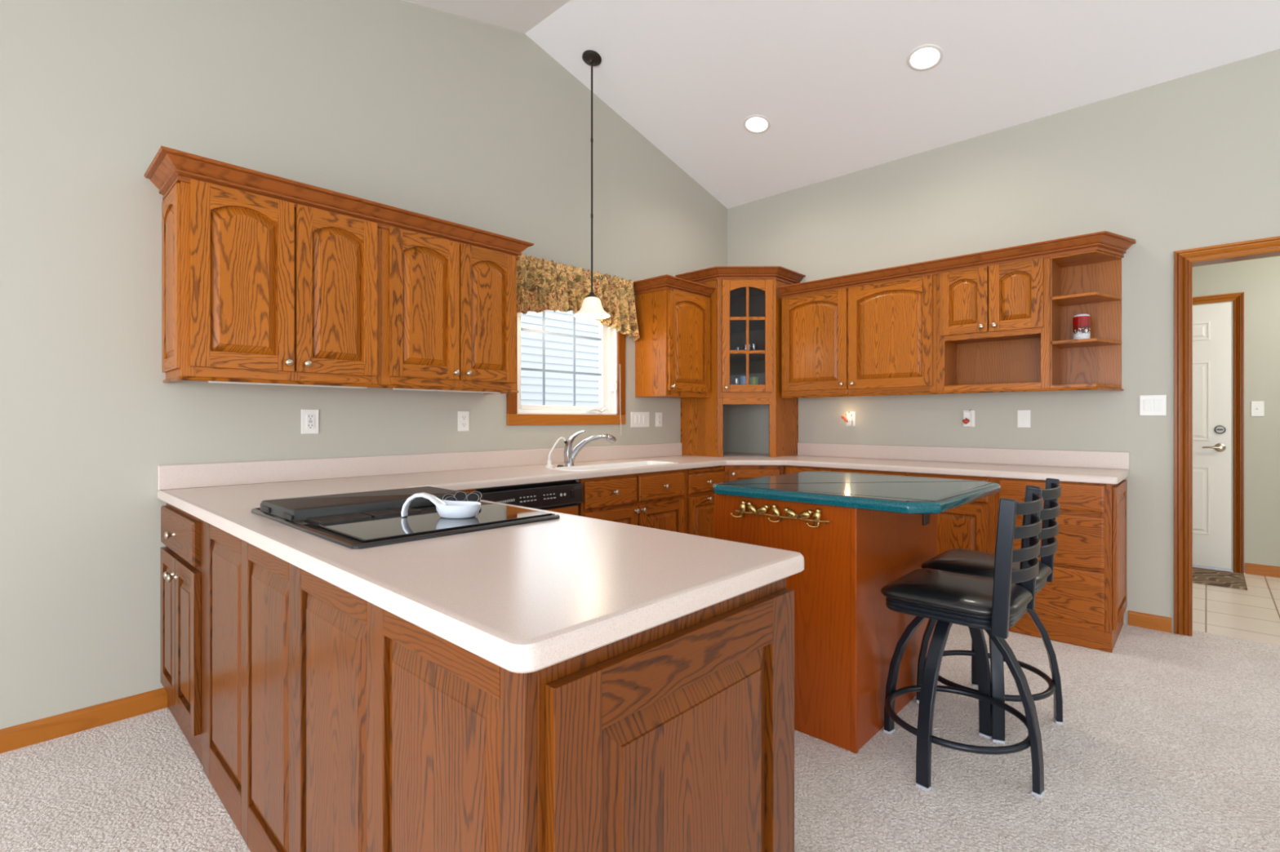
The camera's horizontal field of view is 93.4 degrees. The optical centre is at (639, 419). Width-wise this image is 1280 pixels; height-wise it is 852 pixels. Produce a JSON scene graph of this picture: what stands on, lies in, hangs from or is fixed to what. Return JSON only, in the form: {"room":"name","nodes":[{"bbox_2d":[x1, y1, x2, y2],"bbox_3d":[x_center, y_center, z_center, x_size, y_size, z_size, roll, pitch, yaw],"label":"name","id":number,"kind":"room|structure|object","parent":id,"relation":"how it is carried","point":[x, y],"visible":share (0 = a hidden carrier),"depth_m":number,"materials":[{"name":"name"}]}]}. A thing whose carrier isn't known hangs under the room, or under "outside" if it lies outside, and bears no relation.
{"room":"kitchen","nodes":[
{"label":"kitchen","id":0,"kind":"room"},
{"bbox_2d":[162,376,519,394],"bbox_3d":[-1.346,-0.161,2.989,0.321,0.014,1.570,0,0,43],"label":"rail","id":1,"kind":"object","parent":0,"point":[174,380],"visible":0.92,"depth_m":2.69,"materials":[{"name":"brown wood"}]},
{"bbox_2d":[0,0,727,729],"bbox_3d":[-2.114,-0.637,2.523,0.160,3.685,8.660,0,0,43],"label":"wall","id":2,"kind":"structure","parent":0,"point":[402,104],"depth_m":2.59,"materials":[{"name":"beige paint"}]},
{"bbox_2d":[0,687,167,753],"bbox_3d":[-3.502,1.164,0.922,0.012,0.083,4.426,0,0,43],"label":"baseboard","id":3,"kind":"structure","parent":2,"relation":"attached to","point":[12,738],"depth_m":2.33,"materials":[{"name":"brown wood"}]},
{"bbox_2d":[161,178,381,388],"bbox_3d":[-1.600,-0.547,2.687,0.364,0.794,0.787,0,0,43],"label":"upper cabinet","id":4,"kind":"object","parent":2,"relation":"attached to","point":[255,286],"depth_m":2.52,"materials":[{"name":"brown wood"}]},
{"bbox_2d":[143,146,533,260],"bbox_3d":[-1.324,-0.964,2.968,0.381,0.092,1.690,0,0,43],"label":"crown molding","id":5,"kind":"structure","parent":4,"relation":"attached to","point":[169,166],"depth_m":2.62,"materials":[{"name":"brown wood"}]},
{"bbox_2d":[301,408,319,434],"bbox_3d":[-1.607,0.008,2.939,0.010,0.120,0.080,0,0,43],"label":"wall outlet","id":6,"kind":"object","parent":2,"relation":"attached to","point":[309,417],"visible":1,"depth_m":2.94,"materials":[{"name":"white plastic"}]},
{"bbox_2d":[306,414,314,428],"bbox_3d":[-1.606,0.008,2.937,0.003,0.068,0.036,0,0,43],"label":"receptacle","id":7,"kind":"object","parent":6,"relation":"attached to","point":[309,418],"depth_m":2.93,"materials":[{"name":"grey plastic"}]},
{"bbox_2d":[157,443,681,490],"bbox_3d":[-0.831,0.241,3.757,0.019,0.102,3.428,0,0,43],"label":"backsplash","id":8,"kind":"structure","parent":2,"relation":"attached to","point":[213,474],"depth_m":3.14,"materials":[{"name":"beige laminate"}]},
{"bbox_2d":[367,226,516,393],"bbox_3d":[-1.065,-0.547,3.256,0.364,0.794,0.774,0,0,43],"label":"upper cabinet","id":9,"kind":"object","parent":2,"relation":"attached to","point":[449,308],"depth_m":3.12,"materials":[{"name":"brown wood"}]},
{"bbox_2d":[457,411,469,431],"bbox_3d":[-1.037,0.008,3.546,0.009,0.118,0.074,0,0,43],"label":"wall outlet","id":10,"kind":"object","parent":2,"relation":"attached to","point":[463,416],"visible":1,"depth_m":3.54,"materials":[{"name":"white plastic"}]},
{"bbox_2d":[461,415,466,420],"bbox_3d":[-1.035,-0.013,3.544,0.003,0.028,0.034,0,0,43],"label":"receptacle","id":11,"kind":"object","parent":10,"relation":"attached to","point":[463,417],"depth_m":3.54,"materials":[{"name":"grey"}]},
{"bbox_2d":[461,422,466,426],"bbox_3d":[-1.035,0.029,3.544,0.003,0.028,0.034,0,0,43],"label":"receptacle","id":12,"kind":"object","parent":10,"relation":"attached to","point":[463,424],"depth_m":3.54,"materials":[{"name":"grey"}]},
{"bbox_2d":[506,311,625,435],"bbox_3d":[-0.522,-0.440,4.192,0.176,1.112,1.046,0,0,43],"label":"window","id":13,"kind":"structure","parent":2,"relation":"in","point":[517,414],"depth_m":4.27,"materials":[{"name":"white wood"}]},
{"bbox_2d":[520,311,601,405],"bbox_3d":[-0.536,-0.474,4.199,0.008,0.750,0.727,0,0,43],"label":"grille","id":14,"kind":"object","parent":13,"relation":"attached to","point":[574,372],"depth_m":4.27,"materials":[{"name":"white plastic"}]},
{"bbox_2d":[516,252,639,342],"bbox_3d":[-0.422,-0.820,4.121,0.118,0.450,1.211,0,0,43],"label":"window valance","id":15,"kind":"object","parent":2,"relation":"attached to","point":[543,285],"visible":0.83,"depth_m":4.06,"materials":[{"name":"fabric"}]},
{"bbox_2d":[631,412,648,427],"bbox_3d":[-0.003,-0.001,4.645,0.011,0.113,0.193,0,0,43],"label":"light switch","id":16,"kind":"object","parent":2,"relation":"attached to","point":[637,419],"visible":1,"depth_m":4.64,"materials":[{"name":"white plastic"}]},
{"bbox_2d":[655,412,662,426],"bbox_3d":[0.152,-0.003,4.812,0.009,0.114,0.078,0,0,43],"label":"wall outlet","id":17,"kind":"object","parent":2,"relation":"attached to","point":[658,415],"visible":1,"depth_m":4.81,"materials":[{"name":"white plastic"}]},
{"bbox_2d":[635,288,710,399],"bbox_3d":[0.282,-0.569,4.690,0.364,0.786,0.543,0,0,43],"label":"upper cabinet","id":18,"kind":"object","parent":2,"relation":"attached to","point":[673,346],"visible":1,"depth_m":4.53,"materials":[{"name":"brown wood"}]},
{"bbox_2d":[633,275,715,299],"bbox_3d":[0.260,-0.998,4.662,0.370,0.087,0.592,0,0,43],"label":"crown molding","id":19,"kind":"structure","parent":2,"relation":"attached to","point":[664,282],"depth_m":4.50,"materials":[{"name":"brown wood"}]},
{"bbox_2d":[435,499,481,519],"bbox_3d":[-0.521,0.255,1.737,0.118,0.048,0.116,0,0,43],"label":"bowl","id":20,"kind":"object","parent":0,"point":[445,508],"depth_m":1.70,"materials":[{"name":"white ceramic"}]},
{"bbox_2d":[0,573,1279,851],"bbox_3d":[1.358,1.231,0.626,7.500,0.050,10.650,0,0,43],"label":"floor","id":21,"kind":"structure","parent":0,"point":[1166,742],"depth_m":2.07,"materials":[{"name":"beige carpet"}]},
{"bbox_2d":[160,502,203,766],"bbox_3d":[-1.530,0.768,2.535,0.672,0.874,0.738,0,0,43],"label":"base cabinet","id":22,"kind":"object","parent":21,"relation":"on","point":[181,562],"visible":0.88,"depth_m":2.22,"materials":[{"name":"brown wood"}]},
{"bbox_2d":[457,488,475,493],"bbox_3d":[-1.157,0.768,2.979,0.608,0.874,0.413,0,0,43],"label":"base cabinet","id":23,"kind":"object","parent":21,"relation":"on","point":[470,491],"visible":0.02,"depth_m":2.89,"materials":[{"name":"brown wood"}]},
{"bbox_2d":[203,520,794,851],"bbox_3d":[-0.585,0.768,1.682,1.872,0.874,0.688,0,0,43],"label":"base cabinet","id":24,"kind":"object","parent":21,"relation":"on","point":[334,721],"visible":0.69,"depth_m":1.11,"materials":[{"name":"brown wood"}]},
{"bbox_2d":[475,480,582,515],"bbox_3d":[-0.760,0.771,3.353,0.617,0.867,0.660,0,0,43],"label":"dishwasher","id":25,"kind":"object","parent":21,"relation":"on","point":[561,496],"visible":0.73,"depth_m":3.19,"materials":[{"name":"black plastic"}]},
{"bbox_2d":[578,469,684,533],"bbox_3d":[-0.217,0.768,3.941,0.660,0.874,0.930,0,0,43],"label":"base cabinet","id":26,"kind":"object","parent":21,"relation":"on","point":[655,500],"visible":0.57,"depth_m":3.74,"materials":[{"name":"brown wood"}]},
{"bbox_2d":[684,465,724,537],"bbox_3d":[0.261,0.768,4.450,0.660,0.874,0.464,0,0,43],"label":"base cabinet","id":27,"kind":"object","parent":21,"relation":"on","point":[699,482],"visible":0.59,"depth_m":4.19,"materials":[{"name":"brown wood"}]},
{"bbox_2d":[724,465,784,482],"bbox_3d":[0.825,0.768,4.855,0.925,0.874,0.909,0,0,43],"label":"base cabinet","id":28,"kind":"object","parent":21,"relation":"on","point":[732,473],"visible":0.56,"depth_m":4.41,"materials":[{"name":"brown wood"}]},
{"bbox_2d":[784,465,835,474],"bbox_3d":[1.393,0.768,4.494,0.389,0.874,0.660,0,0,43],"label":"drawer","id":29,"kind":"object","parent":21,"relation":"on","point":[788,468],"visible":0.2,"depth_m":4.31,"materials":[{"name":"brown wood"}]},
{"bbox_2d":[712,471,1000,753],"bbox_3d":[0.949,0.740,2.632,0.923,0.930,0.970,0,0,43],"label":"kitchen island","id":30,"kind":"object","parent":21,"relation":"on","point":[881,530],"visible":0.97,"depth_m":2.31,"materials":[{"name":"brown wood"}]},
{"bbox_2d":[730,500,830,527],"bbox_3d":[0.543,0.366,2.365,0.420,0.072,0.049,0,0,43],"label":"hook rack","id":31,"kind":"object","parent":30,"relation":"attached to","point":[804,515],"visible":1,"depth_m":2.36,"materials":[{"name":"gold metal"}]},
{"bbox_2d":[922,514,929,525],"bbox_3d":[1.289,0.416,2.715,0.008,0.110,0.070,0,0,43],"label":"power outlet","id":32,"kind":"object","parent":30,"relation":"attached to","point":[926,517],"depth_m":2.70,"materials":[{"name":"black plastic"}]},
{"bbox_2d":[835,468,995,555],"bbox_3d":[1.891,0.768,4.026,0.975,0.874,0.660,0,0,43],"label":"base cabinet","id":33,"kind":"object","parent":21,"relation":"on","point":[971,526],"visible":0.15,"depth_m":3.58,"materials":[{"name":"brown wood"}]},
{"bbox_2d":[880,487,1044,797],"bbox_3d":[1.125,0.724,2.140,0.531,0.964,0.531,0,0,43],"label":"bar stool","id":34,"kind":"object","parent":21,"relation":"on","point":[994,606],"visible":0.99,"depth_m":1.99,"materials":[{"name":"black metal"}]},
{"bbox_2d":[880,568,1032,617],"bbox_3d":[1.127,0.600,2.139,0.419,0.052,0.427,0,0,43],"label":"seat cushion","id":35,"kind":"object","parent":34,"relation":"on","point":[932,590],"depth_m":2.04,"materials":[{"name":"black leather"}]},
{"bbox_2d":[915,478,1063,743],"bbox_3d":[1.443,0.724,2.493,0.476,0.964,0.490,0,0,-37],"label":"bar stool","id":36,"kind":"object","parent":21,"relation":"on","point":[966,562],"visible":0.52,"depth_m":2.39,"materials":[{"name":"black metal"}]},
{"bbox_2d":[920,548,1052,585],"bbox_3d":[1.437,0.600,2.497,0.419,0.052,0.427,0,0,43],"label":"seat cushion","id":37,"kind":"object","parent":36,"relation":"on","point":[966,562],"depth_m":2.44,"materials":[{"name":"black leather"}]},
{"bbox_2d":[995,477,1127,653],"bbox_3d":[2.458,0.768,3.514,0.550,0.874,0.630,0,0,43],"label":"base cabinet","id":38,"kind":"object","parent":21,"relation":"on","point":[1085,603],"visible":0.73,"depth_m":3.21,"materials":[{"name":"brown wood"}]},
{"bbox_2d":[157,443,1129,673],"bbox_3d":[0.435,0.260,3.032,2.857,0.140,4.105,0,0,43],"label":"countertop","id":39,"kind":"structure","parent":38,"relation":"on","point":[529,597],"depth_m":1.39,"materials":[{"name":"beige laminate"}]},
{"bbox_2d":[250,486,559,549],"bbox_3d":[-0.735,0.263,1.852,0.824,0.056,0.600,0,0,43],"label":"cooktop","id":40,"kind":"object","parent":39,"relation":"in","point":[366,519],"visible":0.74,"depth_m":1.72,"materials":[{"name":"black glass"}]},
{"bbox_2d":[303,502,492,526],"bbox_3d":[-0.714,0.283,1.851,0.104,0.003,0.552,0,0,43],"label":"vent","id":41,"kind":"object","parent":40,"relation":"attached to","point":[314,518],"depth_m":1.77,"materials":[{"name":"black plastic"}]},
{"bbox_2d":[400,492,481,519],"bbox_3d":[-0.570,0.244,1.726,0.224,0.070,0.103,0,0,-12],"label":"spoon rest","id":42,"kind":"object","parent":40,"relation":"on","point":[445,508],"visible":1,"depth_m":1.72,"materials":[{"name":"white ceramic"}]},
{"bbox_2d":[545,436,567,468],"bbox_3d":[-0.512,0.199,3.718,0.043,0.186,0.163,0,0,43],"label":"water dispenser","id":43,"kind":"object","parent":39,"relation":"on","point":[548,465],"visible":0.99,"depth_m":3.68,"materials":[{"name":"white plastic"}]},
{"bbox_2d":[563,430,616,466],"bbox_3d":[-0.319,0.180,3.892,0.376,0.224,0.060,0,0,-35],"label":"faucet","id":44,"kind":"object","parent":39,"relation":"on","point":[570,455],"visible":0.96,"depth_m":3.82,"materials":[{"name":"grey metal"}]},
{"bbox_2d":[549,460,679,482],"bbox_3d":[-0.139,0.384,3.837,0.310,0.196,0.940,0,0,43],"label":"sink","id":45,"kind":"object","parent":39,"relation":"in","point":[647,463],"visible":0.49,"depth_m":3.89,"materials":[{"name":"white"}]},
{"bbox_2d":[680,277,798,457],"bbox_3d":[0.827,-0.414,5.007,0.724,1.410,0.689,0,0,43],"label":"cabinet","id":46,"kind":"object","parent":39,"relation":"on","point":[746,314],"visible":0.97,"depth_m":4.79,"materials":[{"name":"brown wood"}]},
{"bbox_2d":[675,266,805,284],"bbox_3d":[0.829,-1.149,4.845,1.074,0.086,0.344,0,0,0],"label":"crown molding","id":47,"kind":"structure","parent":46,"relation":"on","point":[782,274],"depth_m":4.74,"materials":[{"name":"brown wood"}]},
{"bbox_2d":[740,376,749,384],"bbox_3d":[0.844,-0.272,4.857,0.072,0.158,0.072,0,0,43],"label":"cup","id":48,"kind":"object","parent":46,"relation":"on","point":[743,379],"visible":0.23,"depth_m":4.83,"materials":[{"name":"blue ceramic"}]},
{"bbox_2d":[729,320,764,333],"bbox_3d":[0.827,-0.793,5.029,0.692,0.014,0.656,0,0,43],"label":"shelf","id":49,"kind":"object","parent":46,"relation":"attached to","point":[735,326],"depth_m":5.05,"materials":[{"name":"brown wood"}]},
{"bbox_2d":[729,353,764,363],"bbox_3d":[0.827,-0.524,5.029,0.692,0.016,0.656,0,0,43],"label":"shelf","id":50,"kind":"object","parent":46,"relation":"attached to","point":[734,357],"depth_m":5.01,"materials":[{"name":"brown wood"}]},
{"bbox_2d":[749,377,758,384],"bbox_3d":[0.919,-0.268,4.856,0.072,0.150,0.072,0,0,43],"label":"cup","id":51,"kind":"object","parent":46,"relation":"on","point":[753,380],"visible":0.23,"depth_m":4.83,"materials":[{"name":"green ceramic"}]},
{"bbox_2d":[1192,567,1247,590],"bbox_3d":[4.160,1.202,4.813,0.950,0.012,0.590,0,0,43],"label":"door mat","id":52,"kind":"object","parent":21,"relation":"on","point":[1237,580],"visible":0.44,"depth_m":4.55,"materials":[{"name":"brown fabric"}]},
{"bbox_2d":[400,0,1279,208],"bbox_3d":[0.625,-1.759,-0.154,7.820,1.680,8.750,0,0,43],"label":"ceiling","id":53,"kind":"structure","parent":0,"point":[838,93],"depth_m":3.67,"materials":[{"name":"white paint"}]},
{"bbox_2d":[573,49,610,319],"bbox_3d":[-0.317,-1.544,3.977,0.244,1.720,0.244,0,0,43],"label":"pendant lamp","id":54,"kind":"object","parent":53,"relation":"hanging from","point":[591,308],"visible":1,"depth_m":3.97,"materials":[{"name":"white glass"}]},
{"bbox_2d":[586,292,596,297],"bbox_3d":[-0.317,-0.822,3.977,0.068,0.040,0.068,0,0,43],"label":"socket","id":55,"kind":"object","parent":54,"relation":"attached to","point":[592,294],"depth_m":3.95,"materials":[{"name":"brown metal"}]},
{"bbox_2d":[742,115,770,133],"bbox_3d":[0.841,-2.127,4.341,0.191,0.052,0.196,0,0,-42],"label":"recessed light","id":56,"kind":"object","parent":53,"relation":"in","point":[757,124],"visible":1,"depth_m":4.33,"materials":[{"name":"white plastic"}]},
{"bbox_2d":[906,44,943,71],"bbox_3d":[1.676,-2.129,3.547,0.191,0.052,0.196,0,0,-42],"label":"recessed light","id":57,"kind":"object","parent":53,"relation":"in","point":[925,57],"visible":1,"depth_m":3.54,"materials":[{"name":"white plastic"}]},
{"bbox_2d":[962,409,971,426],"bbox_3d":[2.233,-0.014,4.118,0.049,0.116,0.041,0,0,43],"label":"night light","id":58,"kind":"object","parent":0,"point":[966,421],"visible":1,"depth_m":4.11,"materials":[{"name":"white plastic"}]},
{"bbox_2d":[727,48,1279,632],"bbox_3d":[3.577,-0.387,2.987,7.500,3.185,0.130,0,0,43],"label":"wall","id":59,"kind":"structure","parent":0,"point":[1192,161],"depth_m":3.71,"materials":[{"name":"beige paint"}]},
{"bbox_2d":[846,411,855,426],"bbox_3d":[1.645,-0.007,4.706,0.074,0.114,0.009,0,0,43],"label":"wall outlet","id":60,"kind":"object","parent":59,"relation":"attached to","point":[853,416],"visible":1,"depth_m":4.69,"materials":[{"name":"white plastic"}]},
{"bbox_2d":[840,411,852,425],"bbox_3d":[1.616,-0.013,4.696,0.092,0.114,0.045,0,0,43],"label":"night light","id":61,"kind":"object","parent":60,"relation":"attached to","point":[849,422],"visible":1,"depth_m":4.68,"materials":[{"name":"white plastic"}]},
{"bbox_2d":[840,415,848,422],"bbox_3d":[1.593,-0.007,4.697,0.058,0.053,0.016,0,0,43],"label":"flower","id":62,"kind":"object","parent":61,"relation":"on","point":[844,418],"depth_m":4.69,"materials":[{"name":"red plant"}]},
{"bbox_2d":[782,275,936,396],"bbox_3d":[1.630,-0.583,4.477,1.151,0.793,0.364,0,0,43],"label":"upper cabinet","id":63,"kind":"object","parent":59,"relation":"attached to","point":[877,338],"visible":1,"depth_m":4.32,"materials":[{"name":"brown wood"}]},
{"bbox_2d":[777,231,1136,298],"bbox_3d":[1.990,-1.002,4.129,2.154,0.083,0.378,0,0,43],"label":"crown molding","id":64,"kind":"structure","parent":63,"relation":"attached to","point":[1106,242],"depth_m":3.80,"materials":[{"name":"brown wood"}]},
{"bbox_2d":[797,443,1129,469],"bbox_3d":[2.094,0.241,4.277,2.144,0.102,0.019,0,0,43],"label":"backsplash","id":65,"kind":"structure","parent":59,"relation":"attached to","point":[1076,459],"depth_m":4.08,"materials":[{"name":"beige laminate"}]},
{"bbox_2d":[963,410,974,426],"bbox_3d":[2.254,-0.009,4.134,0.074,0.114,0.009,0,0,43],"label":"wall outlet","id":66,"kind":"object","parent":59,"relation":"attached to","point":[972,412],"visible":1,"depth_m":4.12,"materials":[{"name":"white plastic"}]},
{"bbox_2d":[936,257,1050,391],"bbox_3d":[2.278,-0.583,3.867,0.627,0.793,0.364,0,0,43],"label":"upper cabinet","id":67,"kind":"object","parent":59,"relation":"attached to","point":[993,322],"visible":0.97,"depth_m":3.85,"materials":[{"name":"brown wood"}]},
{"bbox_2d":[1017,409,1031,427],"bbox_3d":[2.490,-0.007,3.912,0.074,0.114,0.010,0,0,43],"label":"cable plate","id":68,"kind":"object","parent":59,"relation":"attached to","point":[1024,416],"visible":1,"depth_m":3.91,"materials":[{"name":"white plastic"}]},
{"bbox_2d":[1049,249,1121,388],"bbox_3d":[2.637,-0.583,3.566,0.306,0.793,0.311,0,0,43],"label":"open shelf unit","id":69,"kind":"object","parent":59,"relation":"attached to","point":[1086,282],"visible":0.95,"depth_m":3.63,"materials":[{"name":"brown wood"}]},
{"bbox_2d":[781,386,1124,398],"bbox_3d":[1.989,-0.178,4.167,2.097,0.014,0.323,0,0,43],"label":"rail","id":70,"kind":"object","parent":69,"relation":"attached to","point":[1093,388],"visible":1,"depth_m":3.86,"materials":[{"name":"brown wood"}]},
{"bbox_2d":[1072,314,1090,339],"bbox_3d":[2.632,-0.545,3.585,0.118,0.162,0.090,0,0,-28],"label":"canister","id":71,"kind":"object","parent":69,"relation":"on","point":[1081,322],"visible":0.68,"depth_m":3.55,"materials":[{"name":"red ceramic"}]},
{"bbox_2d":[1128,610,1171,632],"bbox_3d":[2.944,1.164,3.484,0.192,0.083,0.012,0,0,43],"label":"baseboard","id":72,"kind":"structure","parent":59,"relation":"attached to","point":[1163,624],"depth_m":3.48,"materials":[{"name":"brown wood"}]},
{"bbox_2d":[1139,395,1166,415],"bbox_3d":[2.955,-0.084,3.474,0.118,0.118,0.011,0,0,43],"label":"light switch","id":73,"kind":"object","parent":59,"relation":"attached to","point":[1149,405],"visible":1,"depth_m":3.47,"materials":[{"name":"white plastic"}]},
{"bbox_2d":[1173,235,1279,636],"bbox_3d":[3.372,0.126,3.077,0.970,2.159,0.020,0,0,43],"label":"trim","id":74,"kind":"structure","parent":59,"relation":"attached to","point":[1184,259],"depth_m":3.38,"materials":[{"name":"brown wood"}]},
{"bbox_2d":[1192,256,1279,573],"bbox_3d":[4.900,-0.224,4.687,3.300,2.860,0.120,0,0,43],"label":"wall","id":75,"kind":"structure","parent":0,"point":[1259,279],"depth_m":4.69,"materials":[{"name":"beige paint"}]},
{"bbox_2d":[1192,302,1231,568],"bbox_3d":[4.380,0.126,5.045,0.809,2.120,0.069,0,0,43],"label":"door","id":76,"kind":"structure","parent":75,"relation":"in","point":[1211,323],"depth_m":4.86,"materials":[{"name":"white paint"}]},
{"bbox_2d":[1192,564,1231,571],"bbox_3d":[4.385,1.195,5.050,0.809,0.022,0.054,0,0,43],"label":"trim","id":77,"kind":"structure","parent":75,"relation":"attached to","point":[1193,566],"depth_m":4.83,"materials":[{"name":"silver metal"}]},
{"bbox_2d":[1192,292,1244,573],"bbox_3d":[4.397,0.100,5.063,0.955,2.211,0.020,0,0,43],"label":"trim","id":78,"kind":"structure","parent":75,"relation":"attached to","point":[1237,299],"depth_m":4.75,"materials":[{"name":"brown wood"}]},
{"bbox_2d":[1251,401,1264,416],"bbox_3d":[4.801,-0.086,4.687,0.072,0.118,0.016,0,0,43],"label":"light switch","id":79,"kind":"object","parent":75,"relation":"attached to","point":[1257,407],"visible":1,"depth_m":4.69,"materials":[{"name":"white plastic"}]},
{"bbox_2d":[1244,563,1279,577],"bbox_3d":[5.404,1.164,4.123,1.791,0.083,0.012,0,0,43],"label":"baseboard","id":80,"kind":"structure","parent":75,"relation":"attached to","point":[1250,568],"depth_m":4.67,"materials":[{"name":"brown wood"}]},
{"bbox_3d":[-0.567,1.556,6.792,3.350,0.100,18.000,0,0,43],"label":"ground","id":81,"kind":"structure","parent":0,"visible":0},
{"bbox_2d":[520,310,599,406],"bbox_3d":[-1.891,-1.172,8.035,0.218,5.355,14.000,0,0,43],"label":"neighboring house","id":82,"kind":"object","parent":81,"relation":"on","point":[558,348],"depth_m":8.65,"materials":[{"name":"white"}]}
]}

